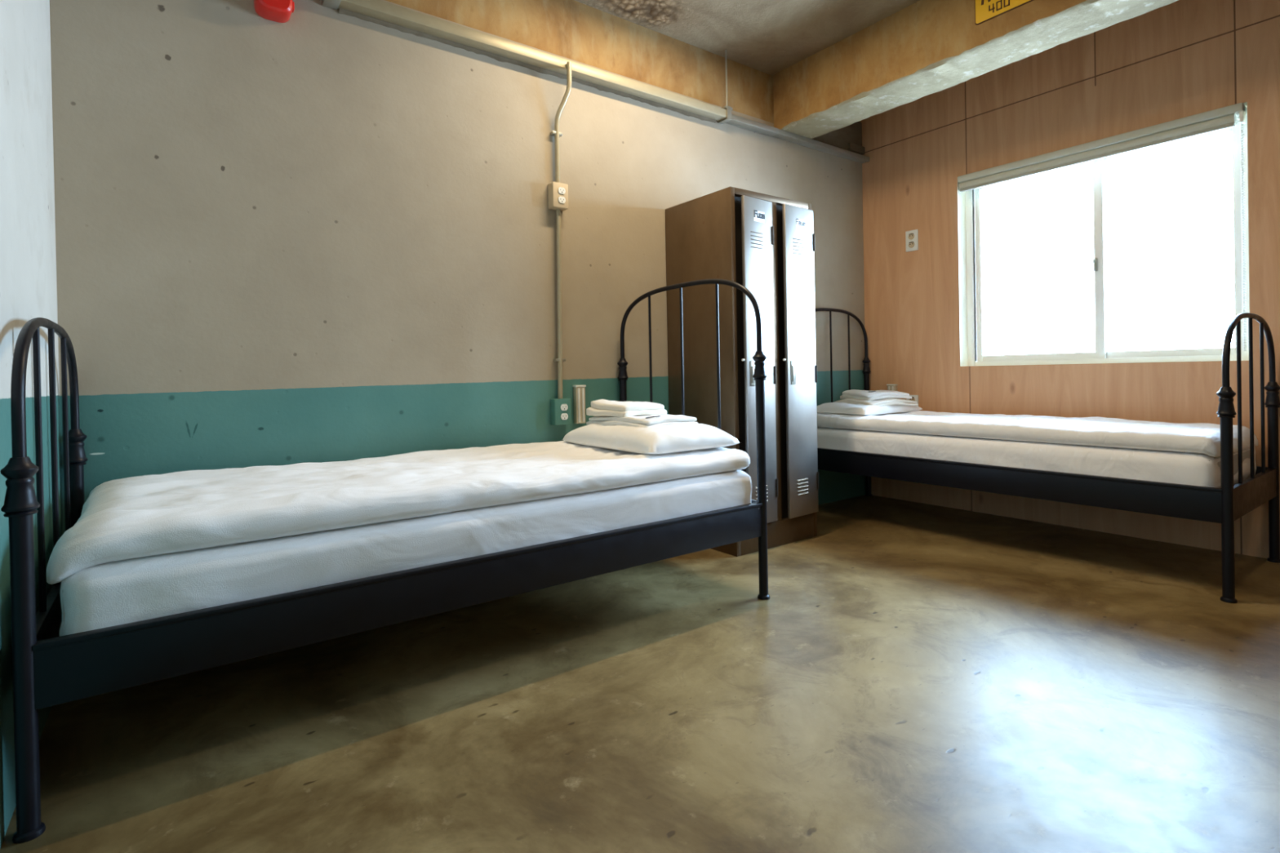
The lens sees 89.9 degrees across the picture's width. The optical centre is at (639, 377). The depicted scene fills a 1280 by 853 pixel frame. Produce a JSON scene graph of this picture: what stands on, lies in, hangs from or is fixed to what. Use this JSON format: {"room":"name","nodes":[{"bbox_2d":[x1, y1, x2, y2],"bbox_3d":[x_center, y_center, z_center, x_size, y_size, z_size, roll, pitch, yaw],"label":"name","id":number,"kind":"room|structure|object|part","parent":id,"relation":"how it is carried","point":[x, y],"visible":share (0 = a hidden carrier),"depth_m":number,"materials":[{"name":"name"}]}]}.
{"room":"dormitory","nodes":[
{"label":"dormitory","id":0,"kind":"room"},
{"bbox_2d":[0,0,62,848],"bbox_3d":[-0.626,-0.461,0.204,0.200,2.702,4.300,-1,0,-36],"label":"wall","id":1,"kind":"structure","parent":0,"point":[28,255],"depth_m":1.54,"materials":[{"name":"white paint"}]},
{"bbox_2d":[49,0,866,533],"bbox_3d":[-0.183,-0.490,3.324,4.613,2.702,0.200,-1,0,-36],"label":"wall","id":2,"kind":"structure","parent":0,"point":[321,234],"depth_m":2.54,"materials":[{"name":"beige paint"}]},
{"bbox_2d":[253,0,294,22],"bbox_3d":[-1.319,-1.371,2.312,0.126,0.130,0.092,-1,0,-36],"label":"housing","id":3,"kind":"object","parent":2,"relation":"attached to","point":[277,11],"visible":1,"depth_m":2.29,"materials":[{"name":"red plastic"}]},
{"bbox_2d":[547,182,568,211],"bbox_3d":[-0.385,-0.854,3.016,0.082,0.117,0.059,-1,0,-36],"label":"box","id":4,"kind":"object","parent":2,"relation":"attached to","point":[557,193],"visible":1,"depth_m":2.99,"materials":[{"name":"white plastic"}]},
{"bbox_2d":[558,195,565,203],"bbox_3d":[-0.365,-0.833,2.998,0.037,0.030,0.005,-1,0,-36],"label":"outlet","id":5,"kind":"object","parent":4,"relation":"attached to","point":[562,199],"depth_m":2.99,"materials":[{"name":"white plastic"}]},
{"bbox_2d":[558,186,565,194],"bbox_3d":[-0.366,-0.876,2.997,0.037,0.030,0.005,-1,0,-36],"label":"outlet","id":6,"kind":"object","parent":4,"relation":"attached to","point":[562,190],"depth_m":3.00,"materials":[{"name":"white plastic"}]},
{"bbox_2d":[553,208,565,398],"bbox_3d":[-0.384,-0.349,3.029,0.054,0.893,0.032,-1,0,-36],"label":"conduit pipe","id":7,"kind":"object","parent":2,"relation":"attached to","point":[559,359],"visible":1,"depth_m":3.02,"materials":[{"name":"grey metal"}]},
{"bbox_2d":[550,398,571,425],"bbox_3d":[-0.372,0.160,3.021,0.088,0.123,0.054,-1,0,-36],"label":"box","id":8,"kind":"object","parent":2,"relation":"attached to","point":[560,408],"visible":1,"depth_m":3.00,"materials":[{"name":"green plastic"}]},
{"bbox_2d":[560,413,568,419],"bbox_3d":[-0.354,0.181,3.004,0.037,0.030,0.005,-1,0,-36],"label":"outlet","id":9,"kind":"object","parent":8,"relation":"attached to","point":[563,415],"depth_m":3.00,"materials":[{"name":"white plastic"}]},
{"bbox_2d":[560,404,568,410],"bbox_3d":[-0.355,0.138,3.004,0.037,0.030,0.005,-1,0,-36],"label":"outlet","id":10,"kind":"object","parent":8,"relation":"attached to","point":[563,406],"depth_m":3.00,"materials":[{"name":"white plastic"}]},
{"bbox_2d":[550,62,571,182],"bbox_3d":[-0.369,-1.192,3.006,0.110,0.553,0.058,-1,1,39],"label":"conduit pipe","id":11,"kind":"object","parent":2,"relation":"attached to","point":[555,133],"visible":0.99,"depth_m":3.01,"materials":[{"name":"grey metal"}]},
{"bbox_2d":[573,385,586,423],"bbox_3d":[-0.291,0.127,3.093,0.056,0.184,0.036,-1,0,-36],"label":"light","id":12,"kind":"object","parent":2,"relation":"attached to","point":[579,391],"visible":1,"depth_m":3.08,"materials":[{"name":"metal"}]},
{"bbox_2d":[321,0,869,163],"bbox_3d":[-0.121,-1.637,3.203,4.209,0.409,0.080,-1,0,-36],"label":"conduit","id":13,"kind":"object","parent":2,"relation":"attached to","point":[377,11],"visible":1,"depth_m":2.97,"materials":[{"name":"beige metal"}]},
{"bbox_3d":[0.489,-1.687,3.628,0.010,0.340,0.010,-1,0,-36],"label":"threaded rod","id":14,"kind":"part","parent":13,"relation":"part of","materials":[{"name":"metal"}]},
{"bbox_2d":[812,121,864,154],"bbox_3d":[1.315,-1.663,4.292,0.592,0.224,0.032,-1,0,-36],"label":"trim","id":15,"kind":"structure","parent":2,"relation":"attached to","point":[849,137],"depth_m":4.36,"materials":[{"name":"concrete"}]},
{"bbox_2d":[773,0,1177,138],"bbox_3d":[2.219,-1.704,2.306,0.305,0.352,4.300,-1,0,-36],"label":"beam","id":16,"kind":"structure","parent":2,"relation":"attached to","point":[925,47],"depth_m":3.23,"materials":[{"name":"concrete"}]},
{"bbox_2d":[974,0,1032,25],"bbox_3d":[1.642,-1.729,2.825,0.006,0.204,0.329,-1,0,-36],"label":"warning sign","id":17,"kind":"object","parent":16,"relation":"attached to","point":[984,10],"visible":1,"depth_m":2.89,"materials":[{"name":"yellow"}]},
{"bbox_2d":[0,494,1279,852],"bbox_3d":[1.203,0.906,1.571,4.713,0.120,4.750,-1,0,-36],"label":"floor","id":18,"kind":"structure","parent":0,"point":[911,677],"depth_m":1.63,"materials":[{"name":"concrete"}]},
{"bbox_2d":[0,279,769,844],"bbox_3d":[-0.644,0.238,2.239,2.135,1.278,0.983,-1,0,-36],"label":"frame","id":19,"kind":"object","parent":18,"relation":"on","point":[49,669],"visible":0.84,"depth_m":1.53,"materials":[{"name":"black paint"}]},
{"bbox_3d":[-1.201,0.577,1.251,0.048,0.634,0.048,-1,0,-36],"label":"post","id":20,"kind":"part","parent":19,"relation":"part of","materials":[{"name":"black metal"}]},
{"bbox_3d":[-1.476,0.587,1.625,0.022,0.123,0.904,-1,0,-36],"label":"rail","id":21,"kind":"part","parent":19,"relation":"part of","materials":[{"name":"black metal"}]},
{"bbox_3d":[-1.751,0.583,1.998,0.048,0.634,0.048,-1,0,-36],"label":"post","id":22,"kind":"part","parent":19,"relation":"part of","materials":[{"name":"black metal"}]},
{"bbox_3d":[-0.363,0.566,1.867,2.056,0.129,0.028,-1,0,-36],"label":"rail","id":23,"kind":"part","parent":19,"relation":"part of","materials":[{"name":"black metal"}]},
{"bbox_2d":[58,470,751,636],"bbox_3d":[-0.628,0.476,2.249,2.026,0.197,0.910,-1,0,-36],"label":"mattress","id":24,"kind":"object","parent":19,"relation":"on","point":[122,592],"visible":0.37,"depth_m":1.63,"materials":[{"name":"white fabric"}]},
{"bbox_2d":[46,440,750,584],"bbox_3d":[-0.638,0.344,2.242,2.035,0.124,0.886,-1,0,-36],"label":"duvet","id":25,"kind":"object","parent":24,"relation":"on","point":[131,517],"visible":0.92,"depth_m":1.80,"materials":[{"name":"white fabric"}]},
{"bbox_2d":[560,422,739,454],"bbox_3d":[0.029,0.229,2.674,0.455,0.098,0.650,-1,0,-36],"label":"pillow","id":26,"kind":"object","parent":25,"relation":"on","point":[677,437],"visible":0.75,"depth_m":2.47,"materials":[{"name":"white fabric"}]},
{"bbox_2d":[586,414,697,427],"bbox_3d":[0.003,0.177,2.709,0.295,0.049,0.437,-1,0,-36],"label":"folded towel","id":27,"kind":"object","parent":26,"relation":"on","point":[645,421],"visible":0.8,"depth_m":2.58,"materials":[{"name":"white fabric"}]},
{"bbox_2d":[586,399,666,417],"bbox_3d":[-0.061,0.129,2.765,0.258,0.075,0.260,-1,1,-43],"label":"folded towel","id":28,"kind":"object","parent":27,"relation":"on","point":[601,407],"visible":0.99,"depth_m":2.69,"materials":[{"name":"white fabric"}]},
{"bbox_3d":[-0.078,0.433,3.230,0.048,0.852,0.048,-1,0,-36],"label":"post","id":29,"kind":"part","parent":19,"relation":"part of","materials":[{"name":"black metal"}]},
{"bbox_3d":[0.472,0.428,2.483,0.048,0.852,0.048,-1,0,-36],"label":"post","id":30,"kind":"part","parent":19,"relation":"part of","materials":[{"name":"metal"}]},
{"bbox_2d":[665,186,818,556],"bbox_3d":[0.548,-0.032,3.397,0.595,1.757,0.536,-1,0,-36],"label":"locker","id":31,"kind":"object","parent":18,"relation":"on","point":[763,243],"visible":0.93,"depth_m":3.22,"materials":[{"name":"brown metal"}]},
{"bbox_3d":[0.541,-0.021,3.066,0.036,0.120,0.009,-1,1,-40],"label":"handle","id":32,"kind":"part","parent":31,"relation":"part of","materials":[{"name":"metal"}]},
{"bbox_3d":[0.582,-0.079,3.118,0.211,1.582,0.019,-1,1,-40],"label":"door","id":33,"kind":"part","parent":31,"relation":"part of","materials":[{"name":"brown metal"}]},
{"bbox_3d":[0.775,-0.027,3.236,0.036,0.120,0.009,-1,1,-40],"label":"handle","id":34,"kind":"part","parent":31,"relation":"part of","materials":[{"name":"metal"}]},
{"bbox_3d":[0.827,-0.084,3.297,0.239,1.582,0.019,-1,1,-40],"label":"door","id":35,"kind":"part","parent":31,"relation":"part of","materials":[{"name":"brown metal"}]},
{"bbox_2d":[814,307,1279,603],"bbox_3d":[1.866,0.178,3.403,0.830,1.286,2.085,-1,0,-36],"label":"frame","id":36,"kind":"object","parent":18,"relation":"on","point":[1224,505],"visible":0.74,"depth_m":2.70,"materials":[{"name":"black paint"}]},
{"bbox_3d":[1.581,0.392,4.451,0.048,0.855,0.048,-1,0,-36],"label":"post","id":37,"kind":"part","parent":36,"relation":"part of","materials":[{"name":"metal"}]},
{"bbox_3d":[1.560,0.480,3.175,0.028,0.128,2.006,-1,0,-36],"label":"rail","id":38,"kind":"part","parent":36,"relation":"part of","materials":[{"name":"black metal"}]},
{"bbox_2d":[817,426,1256,488],"bbox_3d":[1.861,0.385,3.416,0.757,0.192,1.976,-1,0,-36],"label":"mattress","id":39,"kind":"object","parent":36,"relation":"on","point":[1200,469],"visible":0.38,"depth_m":2.85,"materials":[{"name":"white fabric"}]},
{"bbox_2d":[817,410,1257,457],"bbox_3d":[1.862,0.256,3.411,0.731,0.108,1.982,-1,0,-36],"label":"duvet","id":40,"kind":"object","parent":39,"relation":"on","point":[1193,437],"visible":0.9,"depth_m":2.97,"materials":[{"name":"white fabric"}]},
{"bbox_2d":[816,402,922,415],"bbox_3d":[1.424,0.180,4.042,0.620,0.072,0.420,-1,0,-36],"label":"pillow","id":41,"kind":"object","parent":40,"relation":"on","point":[838,408],"visible":0.7,"depth_m":3.87,"materials":[{"name":"white fabric"}]},
{"bbox_2d":[834,398,918,406],"bbox_3d":[1.480,0.152,4.033,0.448,0.062,0.329,-1,0,-31],"label":"folded towel","id":42,"kind":"object","parent":41,"relation":"on","point":[884,402],"visible":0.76,"depth_m":3.90,"materials":[{"name":"white fabric"}]},
{"bbox_2d":[840,389,911,400],"bbox_3d":[1.489,0.105,4.052,0.347,0.063,0.267,-1,0,-22],"label":"folded towel","id":43,"kind":"object","parent":42,"relation":"on","point":[871,395],"visible":1,"depth_m":3.97,"materials":[{"name":"white fabric"}]},
{"bbox_3d":[2.162,0.481,2.357,0.048,0.684,0.048,-1,0,-36],"label":"post","id":44,"kind":"part","parent":36,"relation":"part of","materials":[{"name":"black metal"}]},
{"bbox_3d":[2.474,0.464,2.587,0.751,0.122,0.022,-1,0,-36],"label":"rail","id":45,"kind":"part","parent":36,"relation":"part of","materials":[{"name":"black paint"}]},
{"bbox_3d":[2.184,0.465,3.634,0.028,0.128,2.006,-1,0,-36],"label":"rail","id":46,"kind":"part","parent":36,"relation":"part of","materials":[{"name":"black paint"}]},
{"bbox_3d":[2.786,0.466,2.817,0.048,0.684,0.048,-1,0,-36],"label":"post","id":47,"kind":"part","parent":36,"relation":"part of","materials":[{"name":"black metal"}]},
{"bbox_2d":[574,0,919,75],"bbox_3d":[1.149,-1.930,1.551,4.713,0.150,4.750,-1,0,-36],"label":"ceiling","id":48,"kind":"structure","parent":0,"point":[769,37],"depth_m":3.34,"materials":[{"name":"concrete"}]},
{"bbox_2d":[861,0,1279,558],"bbox_3d":[2.927,-0.546,2.819,0.200,2.702,4.300,-1,0,-36],"label":"wall","id":49,"kind":"structure","parent":0,"point":[1180,59],"depth_m":3.49,"materials":[{"name":"brown wood"}]},
{"bbox_2d":[886,384,897,391],"bbox_3d":[1.697,0.110,4.313,0.036,0.136,0.064,-1,0,-36],"label":"light","id":50,"kind":"object","parent":49,"relation":"attached to","point":[890,387],"visible":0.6,"depth_m":4.29,"materials":[{"name":"metal"}]},
{"bbox_2d":[905,229,918,252],"bbox_3d":[1.777,-0.898,4.190,0.013,0.134,0.084,-1,0,-36],"label":"double socket","id":51,"kind":"object","parent":49,"relation":"attached to","point":[912,236],"visible":1,"depth_m":4.18,"materials":[{"name":"white plastic"}]},
{"bbox_2d":[908,241,914,248],"bbox_3d":[1.774,-0.871,4.188,0.003,0.042,0.042,-1,0,-36],"label":"outlet","id":52,"kind":"object","parent":51,"relation":"attached to","point":[911,244],"depth_m":4.19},
{"bbox_2d":[908,233,914,239],"bbox_3d":[1.773,-0.925,4.187,0.003,0.042,0.042,-1,0,-36],"label":"outlet","id":53,"kind":"object","parent":51,"relation":"attached to","point":[911,236],"depth_m":4.19,"materials":[{"name":"white plastic"}]},
{"bbox_2d":[906,395,918,406],"bbox_3d":[1.789,0.171,4.209,0.013,0.117,0.081,-1,0,-36],"label":"double socket","id":54,"kind":"object","parent":49,"relation":"attached to","point":[914,397],"visible":0.24,"depth_m":4.19,"materials":[{"name":"white plastic"}]},
{"bbox_2d":[964,107,1249,366],"bbox_3d":[2.453,-0.660,3.493,0.100,1.166,1.317,-1,0,-36],"label":"window","id":55,"kind":"structure","parent":49,"relation":"in","point":[973,197],"depth_m":3.44,"materials":[{"name":"white plastic"}]},
{"bbox_3d":[2.287,-0.651,3.713,0.006,1.024,0.598,-1,0,-36],"label":"pane","id":56,"kind":"part","parent":55,"relation":"part of","materials":[{"name":"clear glass"}]},
{"bbox_3d":[2.290,-0.651,3.709,0.024,1.096,0.676,-1,0,-36],"label":"sash","id":57,"kind":"part","parent":55,"relation":"part of","materials":[{"name":"white plastic"}]},
{"bbox_3d":[2.447,-0.610,3.447,0.034,0.070,0.016,-1,0,-36],"label":"handle","id":58,"kind":"part","parent":55,"relation":"part of","materials":[{"name":"metal"}]},
{"bbox_2d":[957,102,1247,351],"bbox_3d":[2.372,-0.679,3.433,0.082,1.121,1.293,-1,0,-36],"label":"roller blind","id":59,"kind":"object","parent":55,"relation":"attached to","point":[1224,117],"visible":0.97,"depth_m":3.24,"materials":[{"name":"grey fabric"}]},
{"bbox_3d":[2.361,-1.220,3.430,0.082,0.039,1.293,-1,0,-36],"label":"head rail","id":60,"kind":"part","parent":59,"relation":"part of","materials":[{"name":"grey metal"}]},
{"bbox_3d":[2.745,-0.657,2.913,0.038,1.070,0.007,-1,0,-36],"label":"bead chain","id":61,"kind":"part","parent":59,"relation":"part of","materials":[{"name":"white plastic"}]},
{"bbox_3d":[2.665,-0.655,3.246,0.006,1.024,0.515,-1,0,-36],"label":"pane","id":62,"kind":"part","parent":55,"relation":"part of","materials":[{"name":"clear glass"}]},
{"bbox_3d":[2.662,-0.655,3.250,0.024,1.096,0.593,-1,0,-36],"label":"sash","id":63,"kind":"part","parent":55,"relation":"part of","materials":[{"name":"white plastic"}]}
]}

